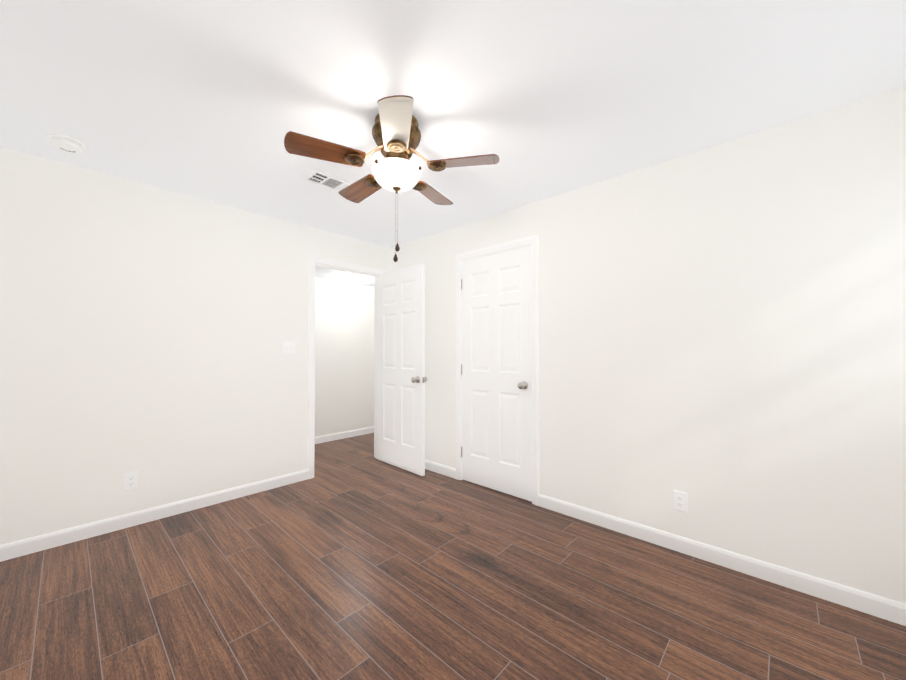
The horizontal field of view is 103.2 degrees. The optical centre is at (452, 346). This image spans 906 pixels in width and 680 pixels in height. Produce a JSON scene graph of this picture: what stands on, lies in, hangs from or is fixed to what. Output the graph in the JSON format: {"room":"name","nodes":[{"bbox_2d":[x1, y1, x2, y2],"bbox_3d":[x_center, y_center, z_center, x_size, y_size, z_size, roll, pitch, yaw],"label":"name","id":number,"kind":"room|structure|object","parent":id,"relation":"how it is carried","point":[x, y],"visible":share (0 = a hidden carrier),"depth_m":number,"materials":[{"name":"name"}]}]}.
{"room":"empty bedroom","nodes":[
{"label":"empty bedroom","id":0,"kind":"room"},
{"bbox_2d":[0,147,389,544],"bbox_3d":[-1.286,0.056,3.562,0.120,2.375,4.550,-1,-1,43],"label":"wall","id":1,"kind":"structure","parent":0,"point":[146,331],"depth_m":2.50,"materials":[{"name":"white paint"}]},
{"bbox_2d":[124,471,137,490],"bbox_3d":[-2.209,0.922,2.461,0.008,0.116,0.072,-1,-1,43],"label":"electrical outlet","id":2,"kind":"object","parent":1,"relation":"attached to","point":[130,481],"visible":1,"depth_m":2.46,"materials":[{"name":"white plastic"}]},
{"bbox_2d":[0,469,307,561],"bbox_3d":[-2.063,1.187,2.612,0.013,0.090,2.063,-1,-1,43],"label":"baseboard","id":3,"kind":"structure","parent":1,"relation":"attached to","point":[27,546],"depth_m":2.47,"materials":[{"name":"white paint"}]},
{"bbox_2d":[282,341,295,353],"bbox_3d":[-1.480,0.005,3.249,0.020,0.116,0.116,-1,-1,43],"label":"switch plate","id":4,"kind":"object","parent":1,"relation":"attached to","point":[288,347],"visible":1,"depth_m":3.25,"materials":[{"name":"white plastic"}]},
{"bbox_2d":[308,255,385,478],"bbox_3d":[-1.101,0.191,3.748,0.136,2.110,0.890,-1,-1,43],"label":"door frame","id":5,"kind":"structure","parent":1,"relation":"attached to","point":[314,261],"depth_m":3.42,"materials":[{"name":"white paint"}]},
{"bbox_2d":[378,264,426,475],"bbox_3d":[-0.550,0.221,3.708,0.769,2.030,0.175,-1,-1,45],"label":"hall door","id":6,"kind":"structure","parent":1,"relation":"in","point":[402,378],"depth_m":3.65,"materials":[{"name":"white paint"}]},
{"bbox_2d":[315,277,374,436],"bbox_3d":[-2.151,0.066,4.350,0.120,2.375,4.530,-1,-1,43],"label":"wall","id":7,"kind":"structure","parent":0,"point":[344,356],"depth_m":4.94,"materials":[{"name":"white paint"}]},
{"bbox_2d":[315,426,373,443],"bbox_3d":[-2.096,1.208,4.298,0.013,0.090,4.550,-1,-1,43],"label":"baseboard","id":8,"kind":"structure","parent":7,"relation":"attached to","point":[336,436],"depth_m":4.93,"materials":[{"name":"white paint"}]},
{"bbox_2d":[315,266,374,286],"bbox_3d":[-1.715,-0.936,3.972,1.050,0.050,4.550,-1,-1,43],"label":"ceiling","id":9,"kind":"structure","parent":0,"point":[331,274],"depth_m":4.61,"materials":[{"name":"white paint"}]},
{"bbox_2d":[349,275,363,278],"bbox_3d":[-1.245,-0.895,4.633,0.190,0.016,0.190,-1,-1,43],"label":"recessed light","id":10,"kind":"object","parent":9,"relation":"in","point":[356,277],"visible":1,"depth_m":4.59,"materials":[{"name":"white plastic"}]},
{"bbox_2d":[0,433,905,679],"bbox_3d":[-0.241,1.262,2.578,5.310,0.060,4.790,-1,-1,43],"label":"floor","id":11,"kind":"structure","parent":0,"point":[354,558],"depth_m":1.71,"materials":[{"name":"wood-look porcelain tile"},{"name":"grout"}]},
{"bbox_2d":[0,0,905,247],"bbox_3d":[-0.241,-1.183,2.609,5.310,0.080,4.790,-1,-1,43],"label":"ceiling","id":12,"kind":"structure","parent":0,"point":[215,101],"depth_m":1.59,"materials":[{"name":"white paint"}]},
{"bbox_2d":[48,134,85,153],"bbox_3d":[-2.161,-1.129,2.012,0.144,0.043,0.144,-1,-1,43],"label":"smoke detector","id":13,"kind":"object","parent":12,"relation":"attached to","point":[67,144],"visible":1,"depth_m":1.99,"materials":[{"name":"white plastic"}]},
{"bbox_2d":[300,167,353,191],"bbox_3d":[-0.855,-1.137,2.470,0.200,0.016,0.305,-1,-1,43],"label":"ceiling vent","id":14,"kind":"object","parent":12,"relation":"in","point":[324,179],"visible":0.88,"depth_m":2.44,"materials":[{"name":"white metal"}]},
{"bbox_2d":[284,95,499,261],"bbox_3d":[-0.310,-0.793,1.869,0.982,0.718,1.010,-1,-1,43],"label":"ceiling fan","id":15,"kind":"object","parent":12,"relation":"attached to","point":[396,133],"visible":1,"depth_m":1.75,"materials":[{"name":"brown wood"}]},
{"bbox_2d":[390,86,905,603],"bbox_3d":[0.756,0.047,2.808,3.900,2.375,0.120,-1,-1,43],"label":"wall","id":16,"kind":"structure","parent":0,"point":[722,336],"depth_m":1.98,"materials":[{"name":"white paint"}]},
{"bbox_2d":[425,460,455,478],"bbox_3d":[-0.347,1.201,3.721,1.022,0.090,0.020,-1,-1,43],"label":"baseboard","id":17,"kind":"structure","parent":16,"relation":"attached to","point":[429,465],"depth_m":3.51,"materials":[{"name":"white paint"}]},
{"bbox_2d":[461,246,531,501],"bbox_3d":[0.365,0.213,3.112,0.749,2.030,0.175,-1,-1,43],"label":"closet door","id":18,"kind":"structure","parent":16,"relation":"in","point":[496,374],"depth_m":3.07,"materials":[{"name":"white paint"}]},
{"bbox_2d":[456,235,538,505],"bbox_3d":[0.389,0.184,3.136,0.870,2.110,0.136,-1,-1,43],"label":"door frame","id":19,"kind":"structure","parent":16,"relation":"attached to","point":[532,242],"depth_m":2.86,"materials":[{"name":"white paint"}]},
{"bbox_2d":[673,490,686,512],"bbox_3d":[1.361,0.926,2.150,0.072,0.116,0.008,-1,-1,43],"label":"electrical outlet","id":20,"kind":"object","parent":16,"relation":"attached to","point":[679,501],"visible":1,"depth_m":2.15,"materials":[{"name":"white plastic"}]},
{"bbox_2d":[539,494,905,625],"bbox_3d":[1.394,1.181,2.113,1.978,0.090,0.013,-1,-1,43],"label":"baseboard","id":21,"kind":"structure","parent":16,"relation":"attached to","point":[873,605],"depth_m":1.93,"materials":[{"name":"white paint"}]}
]}

